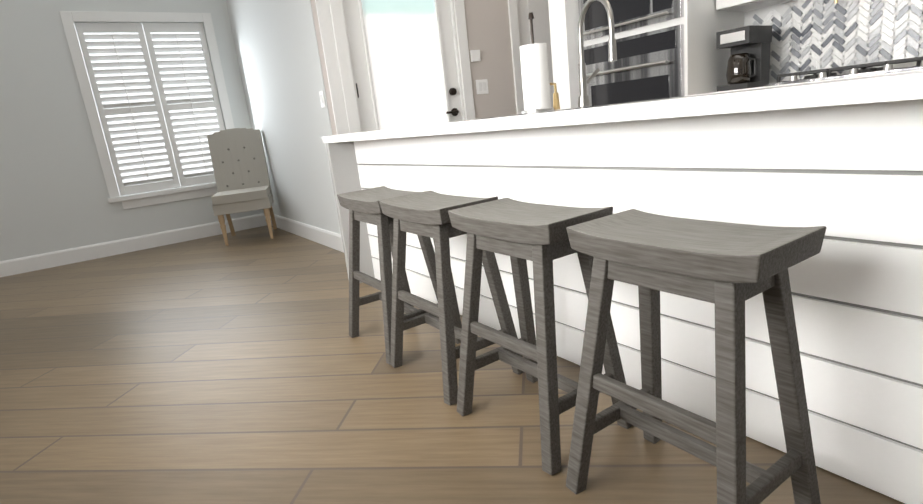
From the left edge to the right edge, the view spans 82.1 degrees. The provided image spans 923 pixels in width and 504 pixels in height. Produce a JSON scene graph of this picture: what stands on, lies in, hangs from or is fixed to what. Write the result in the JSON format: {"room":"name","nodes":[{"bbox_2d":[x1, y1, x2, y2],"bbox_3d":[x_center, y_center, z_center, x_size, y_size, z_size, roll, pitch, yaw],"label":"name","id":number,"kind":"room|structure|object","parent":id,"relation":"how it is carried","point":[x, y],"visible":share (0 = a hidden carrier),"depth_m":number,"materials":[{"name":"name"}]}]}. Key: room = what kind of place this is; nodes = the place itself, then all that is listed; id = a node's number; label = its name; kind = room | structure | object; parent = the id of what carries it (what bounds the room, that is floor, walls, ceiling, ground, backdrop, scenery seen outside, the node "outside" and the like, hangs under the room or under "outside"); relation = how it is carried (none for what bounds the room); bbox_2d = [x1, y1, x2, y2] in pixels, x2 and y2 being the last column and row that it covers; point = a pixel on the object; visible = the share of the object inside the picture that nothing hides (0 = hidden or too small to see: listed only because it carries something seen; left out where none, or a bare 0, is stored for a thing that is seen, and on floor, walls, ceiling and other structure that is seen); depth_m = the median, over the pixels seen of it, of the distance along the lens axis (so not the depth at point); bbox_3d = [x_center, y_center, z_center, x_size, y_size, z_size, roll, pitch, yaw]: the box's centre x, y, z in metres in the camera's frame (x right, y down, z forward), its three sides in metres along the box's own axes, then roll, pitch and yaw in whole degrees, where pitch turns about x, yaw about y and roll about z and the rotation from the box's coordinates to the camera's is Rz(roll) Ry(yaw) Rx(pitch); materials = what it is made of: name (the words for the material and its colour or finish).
{"room":"kitchen","nodes":[
{"label":"kitchen","id":0,"kind":"room"},
{"bbox_2d":[0,0,263,260],"bbox_3d":[-5.439,-1.524,3.635,7.570,4.200,0.120,-15,17,-32],"label":"wall","id":1,"kind":"structure","parent":0,"point":[54,194],"depth_m":4.85,"materials":[{"name":"paint"}]},
{"bbox_2d":[0,213,266,276],"bbox_3d":[-5.024,0.401,4.171,6.950,0.140,0.016,-15,17,-32],"label":"baseboard","id":2,"kind":"structure","parent":1,"relation":"attached to","point":[105,249],"depth_m":5.23,"materials":[{"name":"white wood"}]},
{"bbox_2d":[59,11,233,208],"bbox_3d":[-2.990,-1.419,5.297,1.300,1.810,0.150,-15,17,-32],"label":"window","id":3,"kind":"structure","parent":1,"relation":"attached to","point":[151,100],"depth_m":5.24,"materials":[{"name":"white wood"}]},
{"bbox_2d":[226,0,340,233],"bbox_3d":[-1.721,-2.194,4.633,0.120,4.200,2.480,-15,17,-32],"label":"wall","id":4,"kind":"structure","parent":0,"point":[275,43],"depth_m":4.59,"materials":[{"name":"paint"}]},
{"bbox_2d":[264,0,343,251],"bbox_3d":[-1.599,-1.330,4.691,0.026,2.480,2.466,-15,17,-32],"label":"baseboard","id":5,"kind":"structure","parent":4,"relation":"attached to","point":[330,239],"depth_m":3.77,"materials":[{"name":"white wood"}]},
{"bbox_2d":[319,91,325,107],"bbox_3d":[-1.022,-1.118,3.878,0.010,0.116,0.074,-15,17,-32],"label":"light switch","id":6,"kind":"object","parent":4,"relation":"attached to","point":[321,95],"visible":1,"depth_m":3.87,"materials":[{"name":"white plastic"}]},
{"bbox_2d":[309,0,516,134],"bbox_3d":[0.289,-2.361,4.397,3.255,4.200,0.125,-15,17,-32],"label":"wall","id":7,"kind":"structure","parent":0,"point":[488,29],"depth_m":4.40,"materials":[{"name":"paint"}]},
{"bbox_2d":[329,0,474,132],"bbox_3d":[-0.407,-1.284,4.076,1.120,2.430,0.161,-15,17,-32],"label":"front door","id":8,"kind":"structure","parent":7,"relation":"in","point":[400,65],"depth_m":4.01,"materials":[{"name":"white glass"}]},
{"bbox_2d":[470,50,480,61],"bbox_3d":[0.113,-1.601,4.318,0.090,0.090,0.019,-15,17,-32],"label":"thermostat","id":9,"kind":"object","parent":7,"relation":"attached to","point":[474,55],"visible":0.98,"depth_m":4.31,"materials":[{"name":"white plastic"}]},
{"bbox_2d":[476,79,488,93],"bbox_3d":[0.173,-1.375,4.405,0.120,0.116,0.010,-15,17,-32],"label":"light switch","id":10,"kind":"object","parent":7,"relation":"attached to","point":[481,86],"visible":1,"depth_m":4.40,"materials":[{"name":"white plastic"}]},
{"bbox_2d":[507,0,553,113],"bbox_3d":[0.831,-1.656,4.876,1.000,2.490,0.142,-15,17,-32],"label":"closet door","id":11,"kind":"structure","parent":7,"relation":"in","point":[519,11],"depth_m":4.60,"materials":[{"name":"white wood"}]},
{"bbox_2d":[0,225,904,503],"bbox_3d":[-0.869,0.727,1.396,11.700,0.050,13.500,-15,17,-32],"label":"floor","id":12,"kind":"structure","parent":0,"point":[242,367],"depth_m":1.91,"materials":[{"name":"brown wood"}]},
{"bbox_2d":[207,128,276,245],"bbox_3d":[-2.169,-0.668,5.219,0.501,1.081,0.653,-10,14,-14],"label":"accent chair","id":13,"kind":"object","parent":12,"relation":"on","point":[240,169],"visible":0.98,"depth_m":5.31,"materials":[{"name":"fabric"}]},
{"bbox_2d":[337,186,437,363],"bbox_3d":[-0.300,0.070,2.300,0.346,0.663,0.440,-15,17,-32],"label":"stool","id":14,"kind":"object","parent":12,"relation":"on","point":[363,206],"visible":0.69,"depth_m":2.20,"materials":[{"name":"grey wood"}]},
{"bbox_2d":[379,191,522,404],"bbox_3d":[-0.058,0.131,1.949,0.343,0.663,0.438,-15,17,-32],"label":"stool","id":15,"kind":"object","parent":12,"relation":"on","point":[426,213],"visible":0.83,"depth_m":1.85,"materials":[{"name":"grey wood"}]},
{"bbox_2d":[448,198,631,474],"bbox_3d":[0.211,0.198,1.558,0.347,0.663,0.441,-15,17,-32],"label":"stool","id":16,"kind":"object","parent":12,"relation":"on","point":[519,233],"visible":0.9,"depth_m":1.46,"materials":[{"name":"grey wood"}]},
{"bbox_2d":[326,99,922,503],"bbox_3d":[0.405,-0.099,2.212,0.796,0.870,2.943,-15,17,-32],"label":"kitchen island","id":17,"kind":"object","parent":12,"relation":"on","point":[842,161],"depth_m":1.29,"materials":[{"name":"white wood"}]},
{"bbox_2d":[322,71,922,142],"bbox_3d":[0.354,-0.538,2.105,0.820,0.040,2.960,-15,17,-32],"label":"island countertop","id":18,"kind":"structure","parent":17,"relation":"on","point":[906,87],"depth_m":1.19,"materials":[{"name":"white stone"}]},
{"bbox_2d":[520,12,553,113],"bbox_3d":[0.327,-0.845,2.377,0.150,0.425,0.150,-15,17,-32],"label":"paper towel","id":19,"kind":"object","parent":18,"relation":"on","point":[535,75],"visible":0.94,"depth_m":2.35,"materials":[{"name":"white paper"}]},
{"bbox_2d":[550,0,616,109],"bbox_3d":[0.530,-0.839,2.253,0.164,0.424,0.423,-15,17,-32],"label":"faucet","id":20,"kind":"object","parent":18,"relation":"on","point":[583,100],"visible":0.94,"depth_m":2.25,"materials":[{"name":"metal"}]},
{"bbox_2d":[578,0,744,106],"bbox_3d":[1.278,-1.427,3.459,0.634,2.638,0.800,-15,17,-32],"label":"tall cabinet","id":21,"kind":"object","parent":12,"relation":"on","point":[666,48],"depth_m":3.19,"materials":[{"name":"white wood"}]},
{"bbox_2d":[694,69,922,94],"bbox_3d":[2.071,-0.830,2.480,0.633,0.032,1.849,-15,17,-32],"label":"countertop","id":22,"kind":"structure","parent":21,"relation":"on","point":[695,93],"depth_m":2.55,"materials":[{"name":"white stone"}]},
{"bbox_2d":[716,25,771,91],"bbox_3d":[1.640,-1.118,3.068,0.247,0.330,0.201,-15,17,-32],"label":"coffee maker","id":23,"kind":"object","parent":22,"relation":"on","point":[748,64],"visible":0.98,"depth_m":3.02,"materials":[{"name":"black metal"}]},
{"bbox_2d":[766,56,922,85],"bbox_3d":[1.991,-0.886,2.559,0.500,0.052,0.760,-15,17,-32],"label":"cooktop","id":24,"kind":"object","parent":22,"relation":"in","point":[827,74],"visible":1,"depth_m":2.50,"materials":[{"name":"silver metal"}]},
{"bbox_2d":[566,209,825,503],"bbox_3d":[0.487,0.268,1.159,0.343,0.663,0.438,-15,17,-32],"label":"stool","id":25,"kind":"object","parent":12,"relation":"on","point":[728,270],"visible":1,"depth_m":1.06,"materials":[{"name":"grey wood"}]},
{"bbox_2d":[548,0,579,109],"bbox_3d":[0.969,-1.489,3.839,0.720,2.640,0.155,-15,17,-32],"label":"wall column","id":26,"kind":"structure","parent":0,"point":[564,17],"depth_m":3.64,"materials":[{"name":"white paint"}]},
{"bbox_2d":[744,0,795,86],"bbox_3d":[2.323,-1.329,2.592,0.122,2.640,3.755,-15,17,-32],"label":"wall","id":27,"kind":"structure","parent":0,"point":[760,8],"depth_m":3.22,"materials":[{"name":"paint"}]},
{"bbox_2d":[714,0,793,11],"bbox_3d":[1.645,-2.043,2.915,0.328,1.268,0.315,-15,17,-32],"label":"upper cabinet","id":28,"kind":"object","parent":27,"relation":"attached to","point":[719,5],"depth_m":3.07,"materials":[{"name":"white wood"}]},
{"bbox_2d":[745,0,922,83],"bbox_3d":[2.135,-1.379,2.741,0.008,0.883,1.334,-15,17,-32],"label":"tile backsplash","id":29,"kind":"structure","parent":27,"relation":"attached to","point":[808,35],"depth_m":2.91,"materials":[{"name":"tile"}]}
]}

